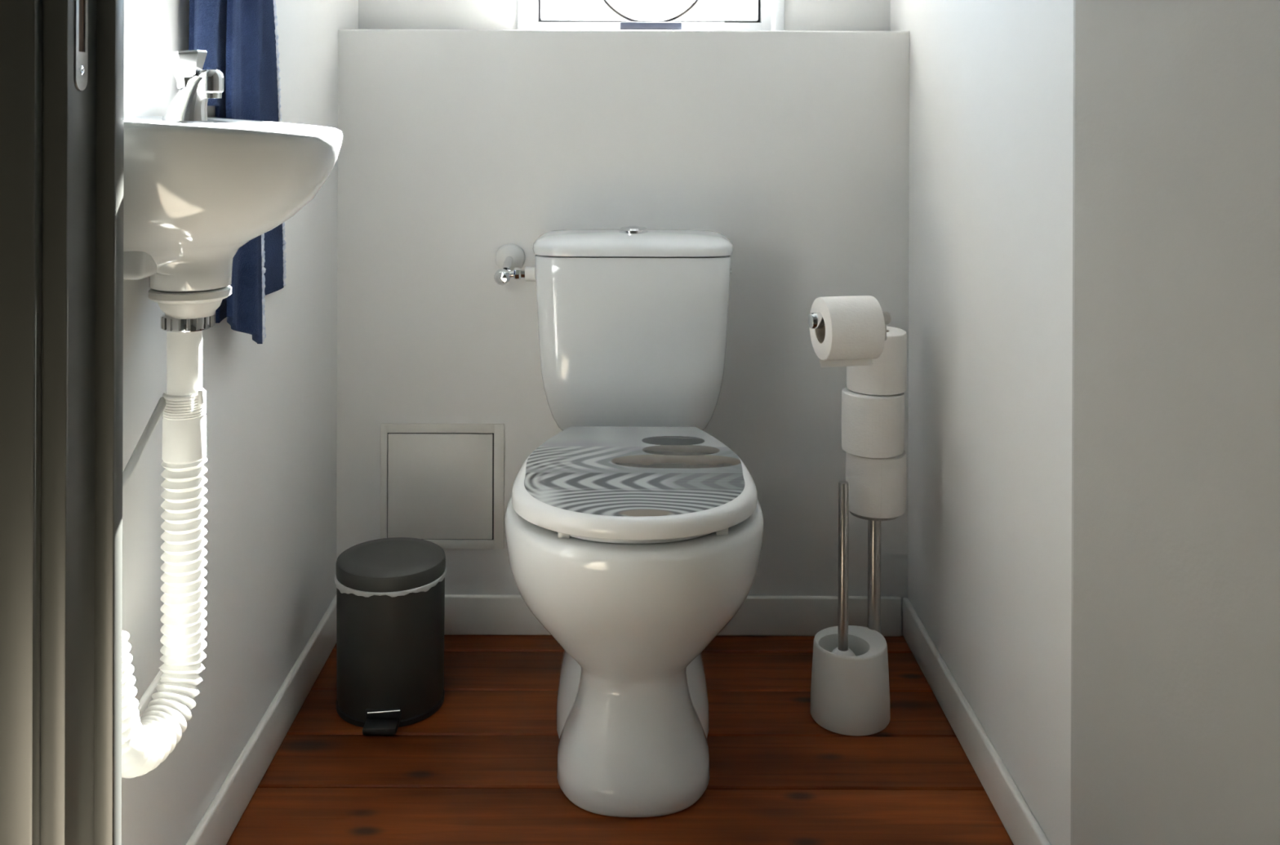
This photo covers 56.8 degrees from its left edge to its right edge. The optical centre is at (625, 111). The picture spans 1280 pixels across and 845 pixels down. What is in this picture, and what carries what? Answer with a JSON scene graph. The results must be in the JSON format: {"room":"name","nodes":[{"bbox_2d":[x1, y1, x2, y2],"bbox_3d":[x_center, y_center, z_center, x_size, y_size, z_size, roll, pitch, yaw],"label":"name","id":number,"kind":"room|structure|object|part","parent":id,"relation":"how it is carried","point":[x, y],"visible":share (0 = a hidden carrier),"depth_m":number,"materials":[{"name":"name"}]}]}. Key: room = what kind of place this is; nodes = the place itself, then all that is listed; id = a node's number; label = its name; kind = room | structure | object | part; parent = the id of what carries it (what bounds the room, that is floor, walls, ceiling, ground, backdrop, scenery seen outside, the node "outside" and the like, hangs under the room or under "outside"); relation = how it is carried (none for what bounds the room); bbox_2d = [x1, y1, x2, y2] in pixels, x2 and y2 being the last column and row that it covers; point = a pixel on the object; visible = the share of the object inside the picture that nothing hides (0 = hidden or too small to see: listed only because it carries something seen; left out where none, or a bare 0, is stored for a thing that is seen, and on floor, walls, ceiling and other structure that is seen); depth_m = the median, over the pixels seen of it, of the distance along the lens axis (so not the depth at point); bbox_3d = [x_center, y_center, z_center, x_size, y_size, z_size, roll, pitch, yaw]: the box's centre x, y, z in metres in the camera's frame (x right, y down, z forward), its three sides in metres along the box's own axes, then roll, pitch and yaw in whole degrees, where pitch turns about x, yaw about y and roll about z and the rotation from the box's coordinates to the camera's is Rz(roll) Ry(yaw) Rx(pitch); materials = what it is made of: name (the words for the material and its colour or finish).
{"room":"bathroom","nodes":[
{"label":"bathroom","id":0,"kind":"room"},
{"bbox_2d":[121,0,358,844],"bbox_3d":[-0.589,-0.267,1.780,0.120,2.450,1.320,0,0,0],"label":"wall","id":1,"kind":"structure","parent":0,"point":[271,464],"depth_m":1.65,"materials":[{"name":"paint"}]},
{"bbox_2d":[123,115,342,292],"bbox_3d":[-0.423,0.098,1.300,0.214,0.186,0.316,0,0,0],"label":"washbasin","id":2,"kind":"object","parent":1,"relation":"attached to","point":[195,193],"visible":0.94,"depth_m":1.20,"materials":[{"name":"ceramic"}]},
{"bbox_2d":[121,285,231,777],"bbox_3d":[-0.486,0.436,1.234,0.086,0.487,0.219,0,0,6],"label":"trap","id":3,"kind":"object","parent":2,"relation":"attached to","point":[148,740],"visible":0.87,"depth_m":1.28,"materials":[{"name":"white plastic"}]},
{"bbox_2d":[162,49,224,120],"bbox_3d":[-0.475,-0.029,1.297,0.067,0.078,0.045,0,0,0],"label":"tap","id":4,"kind":"object","parent":2,"relation":"on","point":[196,85],"visible":0.99,"depth_m":1.29,"materials":[{"name":"silver metal"}]},
{"bbox_3d":[-0.484,-0.047,1.297,0.045,0.043,0.045,0,0,0],"label":"knob","id":5,"kind":"part","parent":4,"relation":"part of","materials":[{"name":"silver metal"}]},
{"bbox_3d":[-0.456,-0.031,1.300,0.029,0.032,0.029,0,0,0],"label":"spout","id":6,"kind":"part","parent":4,"relation":"part of","materials":[{"name":"silver metal"}]},
{"bbox_2d":[186,594,336,844],"bbox_3d":[-0.527,0.921,1.650,0.012,0.074,1.060,0,0,0],"label":"baseboard","id":7,"kind":"structure","parent":1,"relation":"attached to","point":[217,824],"depth_m":1.71,"materials":[{"name":"paint"}]},
{"bbox_3d":[-0.497,-0.417,1.550,0.063,0.036,0.036,0,0,0],"label":"towel hook","id":8,"kind":"object","parent":1,"relation":"attached to","visible":0},
{"bbox_2d":[188,0,286,343],"bbox_3d":[-0.506,-0.042,1.577,0.041,0.721,0.405,0,0,0],"label":"towel","id":9,"kind":"object","parent":8,"relation":"hanging from","point":[239,37],"visible":0.52,"depth_m":1.56,"materials":[{"name":"blue fabric"}]},
{"bbox_3d":[-0.500,0.164,1.625,0.011,0.304,0.013,0,0,21],"label":"edge trim","id":10,"kind":"part","parent":9,"relation":"part of","materials":[{"name":"white fabric"}]},
{"bbox_3d":[-0.514,-0.071,1.704,0.012,0.665,0.151,0,0,0],"label":"edge trim","id":11,"kind":"part","parent":9,"relation":"part of","materials":[{"name":"white fabric"}]},
{"bbox_2d":[226,634,1013,844],"bbox_3d":[0.046,0.990,0.070,3.300,0.060,4.540,0,0,0],"label":"floor","id":12,"kind":"structure","parent":0,"point":[481,769],"depth_m":1.73,"materials":[{"name":"brown wood"}]},
{"bbox_2d":[334,537,446,734],"bbox_3d":[-0.386,0.838,1.920,0.179,0.242,0.192,0,0,37],"label":"trash bin","id":13,"kind":"object","parent":12,"relation":"on","point":[390,592],"visible":1,"depth_m":1.85,"materials":[{"name":"metal"}]},
{"bbox_3d":[-0.382,0.732,1.925,0.175,0.029,0.175,0,0,0],"label":"lid","id":14,"kind":"part","parent":13,"relation":"part of","materials":[{"name":"plastic"}]},
{"bbox_2d":[504,226,763,817],"bbox_3d":[0.012,0.581,1.855,0.376,0.759,0.641,0,0,0],"label":"toilet","id":15,"kind":"object","parent":12,"relation":"on","point":[634,534],"visible":1,"depth_m":1.67,"materials":[{"name":"ceramic"}]},
{"bbox_3d":[0.012,0.228,2.084,0.347,0.032,0.183,0,0,0],"label":"cistern lid","id":16,"kind":"part","parent":15,"relation":"part of","materials":[{"name":"ceramic"}]},
{"bbox_2d":[524,426,744,516],"bbox_3d":[0.012,0.528,1.769,0.323,0.001,0.443,0,0,0],"label":"picture","id":17,"kind":"object","parent":15,"relation":"on","point":[633,471],"depth_m":1.74},
{"bbox_3d":[0.012,0.542,1.766,0.351,0.027,0.462,0,0,0],"label":"lid","id":18,"kind":"part","parent":15,"relation":"part of","materials":[{"name":"paint"}]},
{"bbox_3d":[0.012,0.559,1.771,0.312,0.018,0.427,0,0,0],"label":"seat","id":19,"kind":"part","parent":15,"relation":"part of","materials":[{"name":"paint"}]},
{"bbox_2d":[808,311,898,735],"bbox_3d":[0.360,0.633,1.881,0.132,0.656,0.216,0,0,20],"label":"stand","id":20,"kind":"object","parent":12,"relation":"on","point":[850,695],"visible":0.8,"depth_m":1.84,"materials":[{"name":"white plastic"}]},
{"bbox_2d":[831,480,855,656],"bbox_3d":[0.343,0.760,1.871,0.052,0.351,0.052,0,0,0],"label":"toilet brush","id":21,"kind":"object","parent":20,"relation":"in","point":[842,649],"visible":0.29,"depth_m":1.86,"materials":[{"name":"metal"}]},
{"bbox_3d":[0.344,0.717,1.871,0.016,0.265,0.016,0,0,0],"label":"handle","id":22,"kind":"part","parent":21,"relation":"part of","materials":[{"name":"metal"}]},
{"bbox_2d":[809,295,884,367],"bbox_3d":[0.339,0.336,1.817,0.089,0.107,0.096,0,0,-12],"label":"toilet roll","id":23,"kind":"object","parent":20,"relation":"hanging from","point":[853,333],"visible":0.96,"depth_m":1.78,"materials":[{"name":"white paper"}]},
{"bbox_2d":[845,450,906,518],"bbox_3d":[0.408,0.601,1.935,0.097,0.098,0.098,0,0,0],"label":"toilet roll","id":24,"kind":"object","parent":20,"relation":"on","point":[877,486],"visible":0.69,"depth_m":1.89,"materials":[{"name":"paper"}]},
{"bbox_2d":[841,386,904,457],"bbox_3d":[0.403,0.503,1.931,0.101,0.098,0.102,0,0,0],"label":"toilet roll","id":25,"kind":"object","parent":24,"relation":"on","point":[873,426],"visible":0.78,"depth_m":1.89,"materials":[{"name":"paper"}]},
{"bbox_2d":[846,326,906,395],"bbox_3d":[0.410,0.405,1.938,0.097,0.098,0.098,0,0,0],"label":"toilet roll","id":26,"kind":"object","parent":25,"relation":"on","point":[887,374],"visible":0.66,"depth_m":1.90,"materials":[{"name":"paper"}]},
{"bbox_3d":[0.398,0.318,1.829,0.018,0.021,0.021,0,0,-12],"label":"arm knob","id":27,"kind":"part","parent":20,"relation":"part of","materials":[{"name":"metal"}]},
{"bbox_2d":[336,29,909,635],"bbox_3d":[-0.005,0.434,2.260,1.092,1.171,0.160,0,0,0],"label":"wall","id":28,"kind":"structure","parent":0,"point":[459,146],"depth_m":2.18,"materials":[{"name":"paint"}]},
{"bbox_2d":[380,422,504,549],"bbox_3d":[-0.338,0.688,2.178,0.228,0.230,0.005,0,0,0],"label":"access panel","id":29,"kind":"object","parent":28,"relation":"attached to","point":[443,484],"visible":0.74,"depth_m":2.18,"materials":[{"name":"paint"}]},
{"bbox_2d":[493,244,535,284],"bbox_3d":[-0.201,0.275,2.137,0.078,0.065,0.086,0,0,0],"label":"angle valve","id":30,"kind":"object","parent":28,"relation":"attached to","point":[509,258],"visible":0.98,"depth_m":2.12,"materials":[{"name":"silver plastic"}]},
{"bbox_3d":[-0.220,0.293,2.106,0.029,0.029,0.026,0,0,0],"label":"handle","id":31,"kind":"part","parent":30,"relation":"part of","materials":[{"name":"silver metal"}]},
{"bbox_3d":[-0.213,0.276,2.139,0.016,0.026,0.052,0,0,0],"label":"stem","id":32,"kind":"part","parent":30,"relation":"part of","materials":[{"name":"silver metal"}]},
{"bbox_2d":[508,267,524,279],"bbox_3d":[-0.196,0.289,2.118,0.033,0.023,0.023,0,0,0],"label":"outlet","id":33,"kind":"object","parent":30,"relation":"attached to","point":[517,273],"depth_m":2.11,"materials":[{"name":"silver metal"}]},
{"bbox_2d":[603,0,698,30],"bbox_3d":[0.048,-0.271,2.262,0.224,0.240,0.060,0,0,0],"label":"ring ornament","id":34,"kind":"object","parent":28,"relation":"on","point":[634,24],"visible":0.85,"depth_m":2.23,"materials":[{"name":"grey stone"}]},
{"bbox_2d":[444,594,901,635],"bbox_3d":[-0.007,0.924,2.175,1.026,0.072,0.011,0,0,0],"label":"baseboard","id":35,"kind":"structure","parent":28,"relation":"attached to","point":[464,614],"depth_m":2.17,"materials":[{"name":"paint"}]},
{"bbox_2d":[358,0,890,31],"bbox_3d":[-0.002,-0.670,2.405,1.052,1.639,0.130,0,0,0],"label":"wall","id":36,"kind":"structure","parent":0,"point":[799,15],"depth_m":2.34,"materials":[{"name":"paint"}]},
{"bbox_2d":[517,0,784,31],"bbox_3d":[0.051,-0.725,2.393,0.527,1.149,0.123,0,0,0],"label":"window","id":37,"kind":"structure","parent":36,"relation":"in","point":[532,15],"depth_m":2.39,"materials":[{"name":"paint"}]},
{"bbox_3d":[-0.201,-0.726,2.364,0.024,1.149,0.063,0,0,0],"label":"casing","id":38,"kind":"part","parent":37,"relation":"part of","materials":[{"name":"paint"}]},
{"bbox_3d":[0.049,-0.722,2.417,0.442,1.076,0.052,0,0,0],"label":"sash","id":39,"kind":"part","parent":37,"relation":"part of","materials":[{"name":"paint"}]},
{"bbox_3d":[0.304,-0.724,2.364,0.020,1.149,0.063,0,0,0],"label":"casing","id":40,"kind":"part","parent":37,"relation":"part of","materials":[{"name":"paint"}]},
{"bbox_2d":[890,0,1073,844],"bbox_3d":[0.593,-0.263,1.911,0.140,2.450,1.058,0,0,0],"label":"wall","id":41,"kind":"structure","parent":0,"point":[990,242],"depth_m":1.66,"materials":[{"name":"paint"}]},
{"bbox_2d":[902,596,1050,844],"bbox_3d":[0.513,0.927,1.778,0.011,0.070,0.804,0,0,0],"label":"baseboard","id":42,"kind":"structure","parent":41,"relation":"attached to","point":[1017,818],"depth_m":1.73,"materials":[{"name":"paint"}]},
{"bbox_2d":[1070,0,1279,844],"bbox_3d":[0.834,-0.262,0.638,0.135,2.450,1.608,0,0,-18],"label":"wall","id":43,"kind":"structure","parent":0,"point":[1175,601],"depth_m":1.23,"materials":[{"name":"paint"}]},
{"bbox_3d":[-1.002,-0.268,1.067,0.995,2.450,0.105,0,0,0],"label":"wall partition","id":44,"kind":"structure","parent":0,"visible":0},
{"bbox_2d":[0,0,124,844],"bbox_3d":[-0.507,-0.102,1.045,0.082,2.120,0.155,0,0,35],"label":"door frame","id":45,"kind":"structure","parent":44,"relation":"in","point":[62,61],"depth_m":1.01,"materials":[{"name":"paint"}]},
{"bbox_3d":[-0.539,-0.102,1.008,0.081,2.120,0.015,0,0,0],"label":"architrave","id":46,"kind":"part","parent":45,"relation":"part of","materials":[{"name":"paint"}]},
{"bbox_3d":[-0.477,-0.125,1.037,0.002,0.213,0.022,0,0,0],"label":"strike plate","id":47,"kind":"part","parent":45,"relation":"part of","materials":[{"name":"metal"}]}
]}

